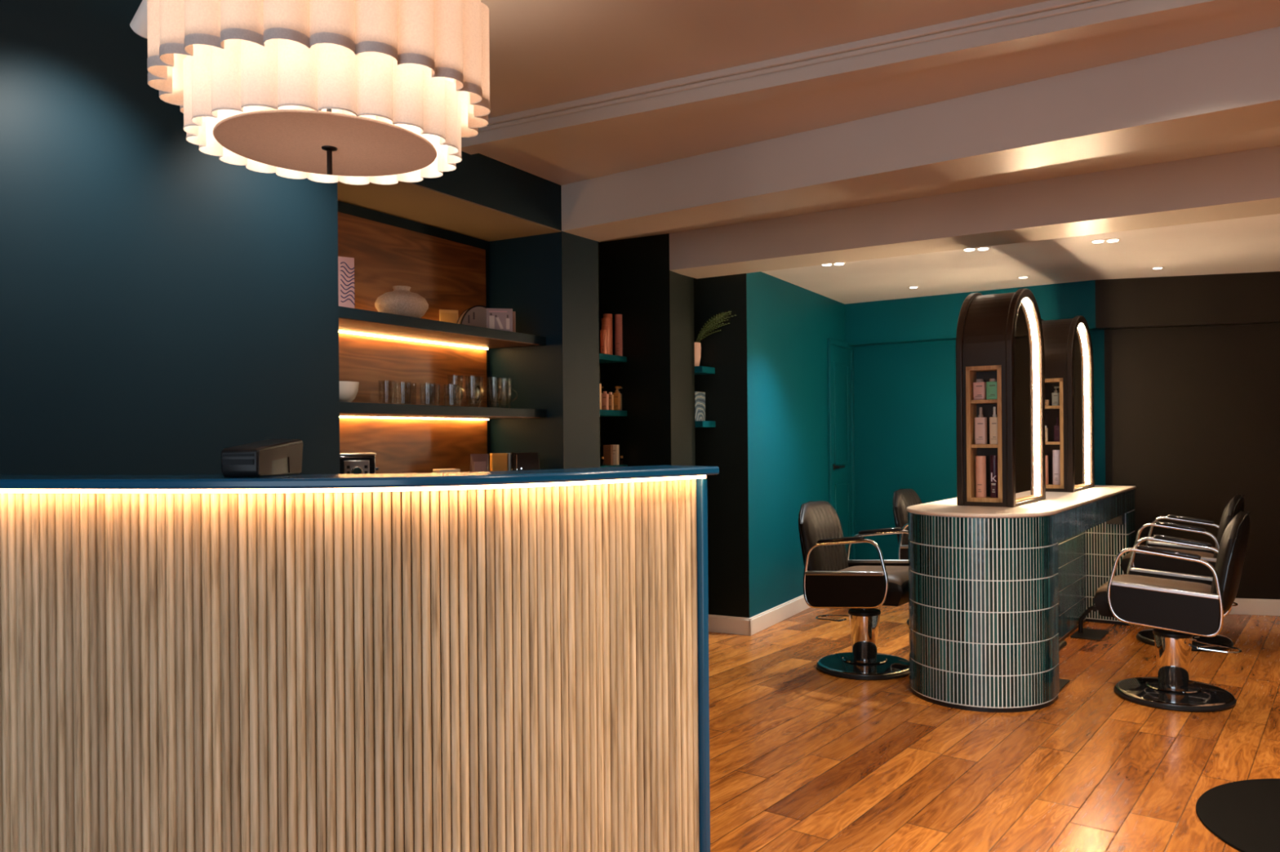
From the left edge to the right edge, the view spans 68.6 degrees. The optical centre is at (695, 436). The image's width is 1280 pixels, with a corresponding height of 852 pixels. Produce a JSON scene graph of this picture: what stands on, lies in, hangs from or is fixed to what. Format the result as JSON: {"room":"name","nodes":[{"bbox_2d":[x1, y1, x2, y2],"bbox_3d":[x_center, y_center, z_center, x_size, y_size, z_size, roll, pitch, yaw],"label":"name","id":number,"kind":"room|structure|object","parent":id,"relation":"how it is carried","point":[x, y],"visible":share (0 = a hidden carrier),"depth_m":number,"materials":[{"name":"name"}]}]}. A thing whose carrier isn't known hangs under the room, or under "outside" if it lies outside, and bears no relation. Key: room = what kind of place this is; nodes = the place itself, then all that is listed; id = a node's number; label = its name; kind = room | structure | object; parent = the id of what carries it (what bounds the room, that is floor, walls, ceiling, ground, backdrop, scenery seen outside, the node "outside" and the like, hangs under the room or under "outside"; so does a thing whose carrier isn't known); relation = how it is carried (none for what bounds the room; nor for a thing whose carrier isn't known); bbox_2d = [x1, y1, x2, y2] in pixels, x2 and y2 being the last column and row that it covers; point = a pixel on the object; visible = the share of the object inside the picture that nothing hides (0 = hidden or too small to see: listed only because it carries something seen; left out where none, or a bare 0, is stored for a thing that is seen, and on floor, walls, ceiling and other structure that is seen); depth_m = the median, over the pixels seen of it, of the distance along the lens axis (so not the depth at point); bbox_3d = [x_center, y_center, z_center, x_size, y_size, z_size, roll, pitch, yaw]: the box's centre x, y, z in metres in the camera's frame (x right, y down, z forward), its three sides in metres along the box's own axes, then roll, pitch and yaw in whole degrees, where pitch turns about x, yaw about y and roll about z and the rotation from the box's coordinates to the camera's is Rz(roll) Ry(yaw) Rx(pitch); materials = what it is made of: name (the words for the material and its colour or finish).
{"room":"salon","nodes":[
{"label":"salon","id":0,"kind":"room"},
{"bbox_2d":[0,0,339,475],"bbox_3d":[-3.287,0.009,0.440,0.620,2.680,7.203,0,0,28],"label":"wall","id":1,"kind":"structure","parent":0,"point":[166,304],"depth_m":2.80,"materials":[{"name":"blue paint"}]},
{"bbox_2d":[337,200,490,471],"bbox_3d":[-1.475,0.153,4.347,0.150,2.360,1.397,0,0,28],"label":"wall niche","id":2,"kind":"object","parent":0,"point":[343,207],"visible":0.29,"depth_m":4.58,"materials":[{"name":"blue paint"}]},
{"bbox_2d":[337,212,487,474],"bbox_3d":[-1.401,-0.209,4.309,0.022,1.523,1.288,-1,0,28],"label":"wood panel","id":3,"kind":"object","parent":2,"relation":"attached to","point":[450,275],"visible":0.43,"depth_m":4.42,"materials":[{"name":"brown wood"}]},
{"bbox_2d":[338,306,546,349],"bbox_3d":[-1.240,-0.482,4.219,0.345,0.062,1.395,0,0,28],"label":"wall shelf","id":4,"kind":"object","parent":3,"relation":"attached to","point":[351,321],"visible":0.59,"depth_m":4.16,"materials":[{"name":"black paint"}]},
{"bbox_2d":[337,256,355,308],"bbox_3d":[-1.483,-0.620,3.820,0.172,0.235,0.027,0,0,-34],"label":"picture book","id":5,"kind":"object","parent":4,"relation":"on","point":[346,268],"visible":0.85,"depth_m":3.84,"materials":[{"name":"pink paper"}]},
{"bbox_2d":[374,285,428,318],"bbox_3d":[-1.293,-0.581,4.115,0.226,0.155,0.226,-1,0,0],"label":"round vase","id":6,"kind":"object","parent":4,"relation":"on","point":[401,301],"visible":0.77,"depth_m":4.04,"materials":[{"name":"beige ceramic"}]},
{"bbox_2d":[439,309,457,323],"bbox_3d":[-1.208,-0.562,4.574,0.090,0.115,0.013,0,0,-27],"label":"product box","id":7,"kind":"object","parent":4,"relation":"on","point":[447,316],"visible":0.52,"depth_m":4.57,"materials":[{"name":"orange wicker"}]},
{"bbox_2d":[440,312,457,323],"bbox_3d":[-1.205,-0.565,4.568,0.080,0.080,0.001,0,0,-27],"label":"print","id":8,"kind":"object","parent":7,"relation":"attached to","point":[445,317],"depth_m":4.57},
{"bbox_2d":[457,305,488,328],"bbox_3d":[-1.071,-0.573,4.597,0.206,0.135,0.079,-1,0,-30],"label":"display box","id":9,"kind":"object","parent":4,"relation":"on","point":[475,316],"visible":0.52,"depth_m":4.56,"materials":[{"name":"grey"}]},
{"bbox_2d":[486,308,512,331],"bbox_3d":[-0.951,-0.563,4.533,0.124,0.112,0.045,-1,0,-14],"label":"product box","id":10,"kind":"object","parent":4,"relation":"on","point":[501,319],"visible":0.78,"depth_m":4.51,"materials":[{"name":"grey"}]},
{"bbox_2d":[488,315,494,328],"bbox_3d":[-0.982,-0.550,4.503,0.025,0.063,0.001,0,0,-14],"label":"print","id":11,"kind":"object","parent":10,"relation":"attached to","point":[491,318],"depth_m":4.50},
{"bbox_2d":[488,311,506,312],"bbox_3d":[-0.954,-0.603,4.510,0.085,0.005,0.001,0,0,-14],"label":"print","id":12,"kind":"object","parent":10,"relation":"on","point":[489,311],"depth_m":4.51},
{"bbox_2d":[496,317,503,328],"bbox_3d":[-0.946,-0.548,4.512,0.036,0.058,0.001,0,0,-14],"label":"print","id":13,"kind":"object","parent":10,"relation":"attached to","point":[497,318],"depth_m":4.51},
{"bbox_2d":[506,318,509,329],"bbox_3d":[-0.908,-0.545,4.521,0.017,0.052,0.001,-1,0,-14],"label":"print","id":14,"kind":"object","parent":10,"relation":"attached to","point":[507,319],"depth_m":4.52},
{"bbox_2d":[512,311,515,332],"bbox_3d":[-0.948,-0.560,4.585,0.124,0.106,0.040,-1,0,-14],"label":"product box","id":15,"kind":"object","parent":4,"relation":"on","point":[513,313],"visible":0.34,"depth_m":4.58,"materials":[{"name":"beige"}]},
{"bbox_2d":[339,402,546,420],"bbox_3d":[-1.236,-0.110,4.219,0.345,0.050,1.395,0,0,28],"label":"wall shelf","id":16,"kind":"object","parent":3,"relation":"attached to","point":[347,410],"visible":0.59,"depth_m":4.10,"materials":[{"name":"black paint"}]},
{"bbox_2d":[338,381,359,402],"bbox_3d":[-1.436,-0.177,3.797,0.134,0.088,0.134,-1,0,0],"label":"bowl","id":17,"kind":"object","parent":16,"relation":"on","point":[348,390],"visible":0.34,"depth_m":3.76,"materials":[{"name":"beige ceramic"}]},
{"bbox_2d":[337,181,561,241],"bbox_3d":[-1.212,-1.030,4.202,0.468,0.006,1.397,0,0,28],"label":"soffit","id":18,"kind":"object","parent":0,"point":[408,201],"visible":0.64,"depth_m":4.25,"materials":[{"name":"beige paint"}]},
{"bbox_2d":[409,151,561,231],"bbox_3d":[-1.279,-1.190,4.237,0.620,0.317,1.397,0,0,28],"label":"wall","id":19,"kind":"structure","parent":0,"point":[479,179],"depth_m":4.30,"materials":[{"name":"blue paint"}]},
{"bbox_2d":[478,0,1129,132],"bbox_3d":[2.185,-1.342,2.352,7.800,0.050,0.042,0,0,28],"label":"trim","id":20,"kind":"structure","parent":19,"relation":"attached to","point":[1052,7],"depth_m":3.26,"materials":[{"name":"paint"}]},
{"bbox_2d":[461,0,1279,155],"bbox_3d":[2.231,-1.335,2.385,7.950,0.130,0.100,0,0,28],"label":"trim","id":21,"kind":"structure","parent":19,"relation":"attached to","point":[1130,15],"depth_m":3.20,"materials":[{"name":"paint"}]},
{"bbox_2d":[560,26,1279,241],"bbox_3d":[2.502,-1.222,2.640,7.620,0.320,0.300,0,0,35],"label":"ceiling beam","id":22,"kind":"structure","parent":19,"relation":"attached to","point":[1229,86],"depth_m":3.56,"materials":[{"name":"paint"}]},
{"bbox_2d":[488,231,599,470],"bbox_3d":[-0.862,0.028,4.983,0.637,2.600,0.302,0,0,28],"label":"wall pier","id":23,"kind":"object","parent":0,"point":[549,282],"visible":0.29,"depth_m":4.81,"materials":[{"name":"blue paint"}]},
{"bbox_2d":[598,241,601,464],"bbox_3d":[-0.807,-0.013,5.915,0.180,2.680,2.200,0,0,28],"label":"wall","id":24,"kind":"structure","parent":0,"point":[599,308],"depth_m":6.08,"materials":[{"name":"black paint"}]},
{"bbox_2d":[599,353,626,364],"bbox_3d":[-0.750,-0.491,5.623,0.198,0.036,0.937,0,0,28],"label":"wall shelf","id":25,"kind":"object","parent":24,"relation":"attached to","point":[603,358],"visible":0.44,"depth_m":5.88,"materials":[{"name":"teal paint"}]},
{"bbox_2d":[600,329,607,354],"bbox_3d":[-0.573,-0.586,5.799,0.042,0.150,0.042,0,0,10],"label":"can","id":26,"kind":"object","parent":25,"relation":"on","point":[603,349],"visible":0.91,"depth_m":5.78,"materials":[{"name":"orange metal"}]},
{"bbox_2d":[601,318,610,354],"bbox_3d":[-0.566,-0.627,5.877,0.056,0.232,0.056,0,0,10],"label":"can","id":27,"kind":"object","parent":25,"relation":"on","point":[605,322],"visible":0.62,"depth_m":5.85,"materials":[{"name":"brown plastic"}]},
{"bbox_2d":[603,313,613,355],"bbox_3d":[-0.561,-0.645,5.951,0.060,0.268,0.060,0,0,10],"label":"can","id":28,"kind":"object","parent":25,"relation":"on","point":[606,315],"visible":0.3,"depth_m":5.93,"materials":[{"name":"brown plastic"}]},
{"bbox_2d":[614,314,622,355],"bbox_3d":[-0.495,-0.647,5.990,0.049,0.270,0.050,0,0,10],"label":"can","id":29,"kind":"object","parent":25,"relation":"on","point":[618,317],"visible":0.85,"depth_m":5.97,"materials":[{"name":"red plastic"}]},
{"bbox_2d":[600,409,626,417],"bbox_3d":[-0.747,-0.146,5.623,0.198,0.036,0.937,0,0,28],"label":"wall shelf","id":30,"kind":"object","parent":24,"relation":"attached to","point":[603,413],"visible":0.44,"depth_m":5.85,"materials":[{"name":"teal paint"}]},
{"bbox_2d":[599,383,601,409],"bbox_3d":[-0.598,-0.246,5.757,0.028,0.160,0.041,-1,0,10],"label":"bottle","id":31,"kind":"object","parent":30,"relation":"on","point":[600,384],"visible":0.34,"depth_m":5.74,"materials":[{"name":"beige plastic"}]},
{"bbox_2d":[601,391,608,409],"bbox_3d":[-0.566,-0.224,5.817,0.042,0.116,0.041,0,0,10],"label":"bottle","id":32,"kind":"object","parent":30,"relation":"on","point":[605,397],"visible":0.88,"depth_m":5.80,"materials":[{"name":"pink plastic"}]},
{"bbox_2d":[608,391,613,410],"bbox_3d":[-0.538,-0.223,5.881,0.036,0.114,0.037,0,0,10],"label":"bottle","id":33,"kind":"object","parent":30,"relation":"on","point":[611,396],"visible":0.71,"depth_m":5.87,"materials":[{"name":"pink plastic"}]},
{"bbox_2d":[613,386,621,410],"bbox_3d":[-0.500,-0.244,5.946,0.049,0.154,0.043,0,0,10],"label":"bottle","id":34,"kind":"object","parent":30,"relation":"on","point":[616,394],"visible":0.94,"depth_m":5.93,"materials":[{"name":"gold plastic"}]},
{"bbox_2d":[617,386,622,410],"bbox_3d":[-0.497,-0.243,6.005,0.052,0.152,0.045,0,0,10],"label":"bottle","id":35,"kind":"object","parent":30,"relation":"on","point":[621,387],"visible":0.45,"depth_m":6.00,"materials":[{"name":"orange plastic"}]},
{"bbox_2d":[600,464,627,467],"bbox_3d":[-0.744,0.199,5.623,0.198,0.036,0.937,0,0,28],"label":"wall shelf","id":36,"kind":"object","parent":24,"relation":"attached to","point":[601,465],"visible":0.2,"depth_m":5.86,"materials":[{"name":"teal paint"}]},
{"bbox_2d":[603,444,613,465],"bbox_3d":[-0.550,0.115,5.863,0.050,0.128,0.051,0,0,10],"label":"carton","id":37,"kind":"object","parent":36,"relation":"on","point":[607,449],"visible":0.98,"depth_m":5.84,"materials":[{"name":"brown cardboard"}]},
{"bbox_2d":[613,444,619,465],"bbox_3d":[-0.517,0.115,5.925,0.052,0.128,0.051,0,0,10],"label":"carton","id":38,"kind":"object","parent":36,"relation":"on","point":[615,447],"visible":0.63,"depth_m":5.90,"materials":[{"name":"brown cardboard"}]},
{"bbox_2d":[600,233,695,466],"bbox_3d":[-0.308,0.023,6.130,0.539,2.600,0.365,-1,0,28],"label":"wall column","id":39,"kind":"structure","parent":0,"point":[655,302],"depth_m":5.96,"materials":[{"name":"black paint"}]},
{"bbox_2d":[693,273,749,617],"bbox_3d":[0.077,0.069,6.348,0.601,2.500,0.004,0,0,27],"label":"wall","id":40,"kind":"structure","parent":0,"point":[724,446],"depth_m":6.28,"materials":[{"name":"black paint"}]},
{"bbox_2d":[694,366,715,374],"bbox_3d":[-0.111,-0.443,6.449,0.545,0.043,0.380,0,0,28],"label":"wall shelf","id":41,"kind":"object","parent":40,"relation":"attached to","point":[698,370],"visible":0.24,"depth_m":6.21,"materials":[{"name":"teal paint"}]},
{"bbox_2d":[693,342,701,366],"bbox_3d":[-0.014,-0.547,6.286,0.098,0.165,0.098,0,0,28],"label":"vase","id":42,"kind":"object","parent":41,"relation":"on","point":[697,345],"depth_m":6.25,"materials":[{"name":"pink ceramic"}]},
{"bbox_2d":[693,311,736,366],"bbox_3d":[0.089,-0.645,6.205,0.357,0.359,0.167,0,0,28],"label":"potted fern","id":43,"kind":"object","parent":41,"relation":"on","point":[709,326],"visible":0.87,"depth_m":6.24,"materials":[{"name":"green plant"}]},
{"bbox_2d":[694,421,715,427],"bbox_3d":[-0.107,-0.083,6.449,0.545,0.041,0.380,0,0,28],"label":"wall shelf","id":44,"kind":"object","parent":40,"relation":"attached to","point":[697,424],"visible":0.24,"depth_m":6.19,"materials":[{"name":"teal paint"}]},
{"bbox_2d":[694,391,705,421],"bbox_3d":[0.003,-0.202,6.270,0.060,0.195,0.144,-1,0,28],"label":"patterned box","id":45,"kind":"object","parent":44,"relation":"on","point":[700,397],"visible":0.54,"depth_m":6.25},
{"bbox_2d":[708,614,751,635],"bbox_3d":[0.172,1.261,6.297,0.438,0.115,0.018,0,0,27],"label":"baseboard","id":46,"kind":"structure","parent":40,"relation":"attached to","point":[717,624],"depth_m":6.26,"materials":[{"name":"paint"}]},
{"bbox_2d":[480,0,1050,118],"bbox_3d":[0.738,-1.387,1.150,10.500,0.080,8.700,-1,0,0],"label":"ceiling","id":47,"kind":"structure","parent":0,"point":[543,53],"depth_m":3.11,"materials":[{"name":"paint"}]},
{"bbox_2d":[129,0,147,39],"bbox_3d":[-1.363,-1.175,2.364,0.185,0.307,0.080,-1,0,25],"label":"ceiling spotlight","id":48,"kind":"object","parent":47,"relation":"attached to","point":[139,24],"visible":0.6,"depth_m":2.37,"materials":[{"name":"white metal"}]},
{"bbox_2d":[146,0,490,185],"bbox_3d":[-0.921,-0.995,2.345,0.785,0.675,0.785,-1,0,0],"label":"pendant lamp","id":49,"kind":"object","parent":47,"relation":"hanging from","point":[357,92],"visible":1,"depth_m":2.11,"materials":[{"name":"fabric"}]},
{"bbox_2d":[746,271,849,617],"bbox_3d":[0.603,0.065,7.373,0.600,2.500,2.300,0,0,27],"label":"wall","id":50,"kind":"structure","parent":0,"point":[789,326],"depth_m":6.77,"materials":[{"name":"teal paint"}]},
{"bbox_2d":[748,595,810,635],"bbox_3d":[0.711,1.256,6.886,0.018,0.115,1.558,0,0,27],"label":"baseboard","id":51,"kind":"structure","parent":50,"relation":"attached to","point":[762,621],"depth_m":6.60,"materials":[{"name":"paint"}]},
{"bbox_2d":[826,337,855,559],"bbox_3d":[1.251,0.252,7.904,0.062,2.115,0.635,0,0,27],"label":"door","id":52,"kind":"structure","parent":50,"relation":"in","point":[841,416],"depth_m":7.93,"materials":[{"name":"teal paint"}]},
{"bbox_2d":[480,1,1279,242],"bbox_3d":[2.309,-1.330,3.613,9.345,0.080,2.230,0,0,28],"label":"ceiling","id":53,"kind":"structure","parent":0,"point":[562,161],"depth_m":3.79,"materials":[{"name":"paint"}]},
{"bbox_2d":[669,146,1279,279],"bbox_3d":[2.992,-1.226,4.127,7.220,0.320,0.363,-1,0,31],"label":"ceiling beam","id":54,"kind":"structure","parent":53,"relation":"attached to","point":[1242,184],"depth_m":4.83,"materials":[{"name":"paint"}]},
{"bbox_2d":[853,329,1105,559],"bbox_3d":[2.086,0.254,7.936,2.670,2.095,0.402,-1,0,35],"label":"wall","id":55,"kind":"structure","parent":0,"point":[904,394],"depth_m":7.91,"materials":[{"name":"teal paint"}]},
{"bbox_2d":[708,602,1279,851],"bbox_3d":[0.862,1.343,3.200,10.700,0.060,12.800,-1,0,0],"label":"floor","id":56,"kind":"structure","parent":0,"point":[803,757],"depth_m":3.89,"materials":[{"name":"brown wood"}]},
{"bbox_2d":[0,465,719,851],"bbox_3d":[-0.845,0.707,2.231,1.899,1.240,0.568,-1,0,-11],"label":"reception desk","id":57,"kind":"object","parent":56,"relation":"on","point":[495,661],"visible":1,"depth_m":2.06,"materials":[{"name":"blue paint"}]},
{"bbox_2d":[221,439,302,477],"bbox_3d":[-0.975,0.047,2.111,0.088,0.083,0.188,0,0,7],"label":"card terminal","id":58,"kind":"object","parent":57,"relation":"on","point":[269,457],"visible":0.99,"depth_m":2.05,"materials":[{"name":"black plastic"}]},
{"bbox_2d":[798,501,909,680],"bbox_3d":[0.947,0.843,5.306,0.667,0.937,0.583,-1,0,34],"label":"salon chair","id":59,"kind":"object","parent":56,"relation":"on","point":[831,580],"visible":0.92,"depth_m":5.22,"materials":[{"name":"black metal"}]},
{"bbox_2d":[892,488,922,625],"bbox_3d":[1.731,0.837,6.491,0.667,0.937,0.583,-1,0,33],"label":"salon chair","id":60,"kind":"object","parent":56,"relation":"on","point":[903,499],"visible":0.29,"depth_m":6.45,"materials":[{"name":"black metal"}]},
{"bbox_2d":[906,484,1136,712],"bbox_3d":[2.041,0.831,5.669,0.736,0.943,2.846,-1,0,33],"label":"station","id":61,"kind":"object","parent":56,"relation":"on","point":[994,593],"visible":0.95,"depth_m":4.52,"materials":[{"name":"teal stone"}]},
{"bbox_2d":[955,288,1045,507],"bbox_3d":[1.691,-0.221,5.169,0.296,1.166,0.692,-1,0,33],"label":"mirror","id":62,"kind":"object","parent":61,"relation":"on","point":[999,336],"visible":0.94,"depth_m":4.96,"materials":[{"name":"brown metal"}]},
{"bbox_2d":[973,378,986,399],"bbox_3d":[1.501,-0.250,4.952,0.064,0.110,0.046,-1,0,34],"label":"bottle","id":63,"kind":"object","parent":62,"relation":"on","point":[980,386],"visible":0.93,"depth_m":4.93,"materials":[{"name":"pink plastic"}]},
{"bbox_2d":[975,456,986,497],"bbox_3d":[1.507,0.210,4.951,0.054,0.218,0.054,0,0,34],"label":"bottle","id":64,"kind":"object","parent":62,"relation":"in","point":[980,461],"visible":1,"depth_m":4.93,"materials":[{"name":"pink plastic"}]},
{"bbox_2d":[974,407,986,444],"bbox_3d":[1.506,-0.059,4.950,0.058,0.196,0.043,-1,0,34],"label":"bottle","id":65,"kind":"object","parent":62,"relation":"on","point":[980,422],"visible":0.94,"depth_m":4.93,"materials":[{"name":"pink plastic"}]},
{"bbox_2d":[970,399,997,404],"bbox_3d":[1.537,-0.185,4.944,0.141,0.018,0.104,-1,0,34],"label":"niche shelf","id":66,"kind":"object","parent":62,"relation":"attached to","point":[993,401],"depth_m":4.91,"materials":[{"name":"brown wood"}]},
{"bbox_2d":[971,444,997,448],"bbox_3d":[1.539,0.049,4.944,0.141,0.018,0.104,-1,0,34],"label":"niche shelf","id":67,"kind":"object","parent":62,"relation":"attached to","point":[973,446],"depth_m":4.90,"materials":[{"name":"brown wood"}]},
{"bbox_2d":[986,378,997,399],"bbox_3d":[1.559,-0.250,4.914,0.062,0.110,0.046,0,0,33],"label":"bottle","id":68,"kind":"object","parent":62,"relation":"on","point":[991,386],"visible":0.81,"depth_m":4.90,"materials":[{"name":"green plastic"}]},
{"bbox_2d":[989,406,997,444],"bbox_3d":[1.567,-0.059,4.910,0.046,0.196,0.037,0,0,34],"label":"bottle","id":69,"kind":"object","parent":62,"relation":"on","point":[993,420],"visible":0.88,"depth_m":4.90,"materials":[{"name":"beige plastic"}]},
{"bbox_2d":[990,455,998,497],"bbox_3d":[1.567,0.208,4.911,0.046,0.222,0.047,0,0,34],"label":"bottle","id":70,"kind":"object","parent":62,"relation":"in","point":[993,459],"visible":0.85,"depth_m":4.89,"materials":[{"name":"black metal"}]},
{"bbox_2d":[1014,299,1037,500],"bbox_3d":[1.782,-0.208,5.109,0.004,1.138,0.636,-1,0,33],"label":"light strip","id":71,"kind":"object","parent":62,"relation":"on","point":[1026,325],"depth_m":5.17,"materials":[{"name":"white plastic"}]},
{"bbox_2d":[1040,315,1094,492],"bbox_3d":[2.475,-0.228,6.353,0.296,1.166,0.692,-1,0,33],"label":"mirror","id":72,"kind":"object","parent":61,"relation":"on","point":[1068,346],"visible":0.76,"depth_m":6.17,"materials":[{"name":"brown metal"}]},
{"bbox_2d":[1044,425,1048,441],"bbox_3d":[2.291,-0.021,6.140,0.030,0.106,0.031,-1,0,33],"label":"bottle","id":73,"kind":"object","parent":72,"relation":"on","point":[1046,428],"visible":0.48,"depth_m":6.12,"materials":[{"name":"beige plastic"}]},
{"bbox_2d":[1045,455,1048,484],"bbox_3d":[2.289,0.217,6.143,0.044,0.190,0.044,0,0,34],"label":"can","id":74,"kind":"object","parent":72,"relation":"in","point":[1046,456],"visible":0.29,"depth_m":6.12,"materials":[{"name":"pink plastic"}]},
{"bbox_2d":[1044,405,1059,408],"bbox_3d":[2.321,-0.192,6.129,0.141,0.018,0.104,-1,0,33],"label":"niche shelf","id":75,"kind":"object","parent":72,"relation":"attached to","point":[1046,406],"depth_m":6.07,"materials":[{"name":"brown wood"}]},
{"bbox_2d":[1044,441,1059,444],"bbox_3d":[2.323,0.042,6.129,0.141,0.018,0.104,-1,0,33],"label":"niche shelf","id":76,"kind":"object","parent":72,"relation":"attached to","point":[1046,442],"depth_m":6.07,"materials":[{"name":"brown wood"}]},
{"bbox_2d":[1051,386,1059,405],"bbox_3d":[2.349,-0.265,6.100,0.052,0.126,0.041,0,0,34],"label":"bottle","id":77,"kind":"object","parent":72,"relation":"on","point":[1055,395],"visible":0.93,"depth_m":6.08,"materials":[{"name":"grey plastic"}]},
{"bbox_2d":[1052,449,1060,484],"bbox_3d":[2.354,0.199,6.099,0.056,0.226,0.056,-1,0,34],"label":"bottle","id":78,"kind":"object","parent":72,"relation":"in","point":[1055,453],"visible":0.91,"depth_m":6.08,"materials":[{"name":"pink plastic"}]},
{"bbox_2d":[1053,417,1059,441],"bbox_3d":[2.355,-0.048,6.097,0.040,0.159,0.037,0,0,33],"label":"bottle","id":79,"kind":"object","parent":72,"relation":"on","point":[1056,428],"visible":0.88,"depth_m":6.08,"materials":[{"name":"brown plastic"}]},
{"bbox_2d":[1073,325,1088,486],"bbox_3d":[2.566,-0.214,6.293,0.005,1.138,0.636,0,0,33],"label":"light strip","id":80,"kind":"object","parent":72,"relation":"on","point":[1080,372],"depth_m":6.36,"materials":[{"name":"white plastic"}]},
{"bbox_2d":[1058,640,1070,691],"bbox_3d":[1.826,1.196,4.896,0.180,0.216,0.320,-1,0,34],"label":"footrest","id":81,"kind":"object","parent":56,"relation":"on","point":[1063,682],"visible":0.21,"depth_m":4.92,"materials":[{"name":"black plastic"}]},
{"bbox_2d":[1070,604,1109,640],"bbox_3d":[2.580,1.190,6.130,0.180,0.216,0.320,-1,0,34],"label":"footrest","id":82,"kind":"object","parent":56,"relation":"on","point":[1082,633],"visible":0.81,"depth_m":6.12,"materials":[{"name":"black metal"}]},
{"bbox_2d":[1093,511,1250,712],"bbox_3d":[2.388,0.831,4.673,0.667,0.937,0.583,-1,0,34],"label":"salon chair","id":83,"kind":"object","parent":56,"relation":"on","point":[1178,606],"visible":1,"depth_m":4.51,"materials":[{"name":"black leather"}]},
{"bbox_2d":[1120,494,1244,651],"bbox_3d":[3.078,0.825,5.898,0.667,0.937,0.583,-1,0,34],"label":"salon chair","id":84,"kind":"object","parent":56,"relation":"on","point":[1145,561],"visible":0.34,"depth_m":5.71,"materials":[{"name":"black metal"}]},
{"bbox_2d":[1195,778,1279,851],"bbox_3d":[2.186,1.296,3.055,0.980,0.008,0.980,-1,0,0],"label":"floor mat","id":85,"kind":"object","parent":56,"relation":"on","point":[1245,815],"visible":1,"depth_m":3.22,"materials":[{"name":"black rubber"}]},
{"bbox_3d":[-1.190,0.775,4.198,0.436,1.110,1.393,0,0,28],"label":"countertop","id":86,"kind":"structure","parent":56,"relation":"on","visible":0},
{"bbox_2d":[339,453,378,474],"bbox_3d":[-1.401,0.130,3.774,0.233,0.185,0.205,0,0,-24],"label":"coffee machine","id":87,"kind":"object","parent":86,"relation":"on","point":[349,463],"visible":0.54,"depth_m":3.71,"materials":[{"name":"black"}]},
{"bbox_2d":[432,468,460,472],"bbox_3d":[-1.141,0.184,4.282,0.098,0.072,0.102,0,0,-32],"label":"tray","id":88,"kind":"object","parent":86,"relation":"on","point":[443,470],"visible":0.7,"depth_m":4.25,"materials":[{"name":"beige"}]},
{"bbox_2d":[470,453,488,471],"bbox_3d":[-1.046,0.151,4.524,0.092,0.136,0.070,0,0,-22],"label":"coffee bag","id":89,"kind":"object","parent":86,"relation":"on","point":[478,462],"visible":0.66,"depth_m":4.50,"materials":[{"name":"brown paper"}]},
{"bbox_2d":[489,453,511,471],"bbox_3d":[-0.964,0.149,4.607,0.090,0.138,0.062,0,0,-24],"label":"box","id":90,"kind":"object","parent":86,"relation":"on","point":[498,461],"visible":0.74,"depth_m":4.58,"materials":[{"name":"orange"}]},
{"bbox_2d":[510,452,540,471],"bbox_3d":[-0.853,0.147,4.649,0.145,0.140,0.122,-1,0,-20],"label":"desk phone","id":91,"kind":"object","parent":86,"relation":"on","point":[526,460],"visible":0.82,"depth_m":4.63,"materials":[{"name":"black plastic"}]},
{"bbox_2d":[761,213,1279,304],"bbox_3d":[3.533,-1.201,6.081,8.333,0.080,3.863,-1,0,31],"label":"ceiling","id":92,"kind":"structure","parent":0,"point":[1248,244],"depth_m":6.23,"materials":[{"name":"paint"}]},
{"bbox_2d":[822,262,845,266],"bbox_3d":[0.900,-1.134,6.150,0.165,0.008,0.085,-1,0,15],"label":"recessed light","id":93,"kind":"object","parent":92,"relation":"in","point":[837,264],"visible":0.62,"depth_m":6.15,"materials":[{"name":"paint"}]},
{"bbox_2d":[962,246,990,251],"bbox_3d":[1.705,-1.141,5.695,0.165,0.008,0.085,-1,0,15],"label":"recessed light","id":94,"kind":"object","parent":92,"relation":"in","point":[984,248],"visible":0.95,"depth_m":5.68,"materials":[{"name":"paint"}]},
{"bbox_2d":[1017,275,1029,279],"bbox_3d":[2.359,-1.149,6.748,0.090,0.004,0.090,-1,0,15],"label":"recessed light","id":95,"kind":"object","parent":92,"relation":"in","point":[1023,277],"visible":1,"depth_m":6.73,"materials":[{"name":"paint"}]},
{"bbox_2d":[1090,238,1120,243],"bbox_3d":[2.400,-1.147,5.486,0.165,0.008,0.085,-1,0,15],"label":"recessed light","id":96,"kind":"object","parent":92,"relation":"in","point":[1113,240],"visible":1,"depth_m":5.47,"materials":[{"name":"paint"}]},
{"bbox_2d":[1150,266,1164,269],"bbox_3d":[3.166,-1.156,6.419,0.090,0.004,0.090,-1,0,15],"label":"recessed light","id":97,"kind":"object","parent":92,"relation":"in","point":[1155,268],"visible":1,"depth_m":6.41,"materials":[{"name":"paint"}]},
{"bbox_2d":[844,271,1279,346],"bbox_3d":[3.511,-0.988,7.471,5.271,0.365,1.391,0,0,14],"label":"wall","id":98,"kind":"structure","parent":0,"point":[1247,298],"depth_m":6.87,"materials":[{"name":"green paint"}]},
{"bbox_2d":[1104,324,1279,599],"bbox_3d":[4.508,0.233,6.800,2.900,2.095,0.319,0,0,14],"label":"wall","id":99,"kind":"structure","parent":0,"point":[1192,413],"depth_m":6.84,"materials":[{"name":"black paint"}]},
{"bbox_2d":[1228,598,1279,616],"bbox_3d":[4.466,1.224,6.639,2.918,0.115,0.018,0,0,14],"label":"baseboard","id":100,"kind":"structure","parent":99,"relation":"attached to","point":[1246,606],"depth_m":6.74,"materials":[{"name":"paint"}]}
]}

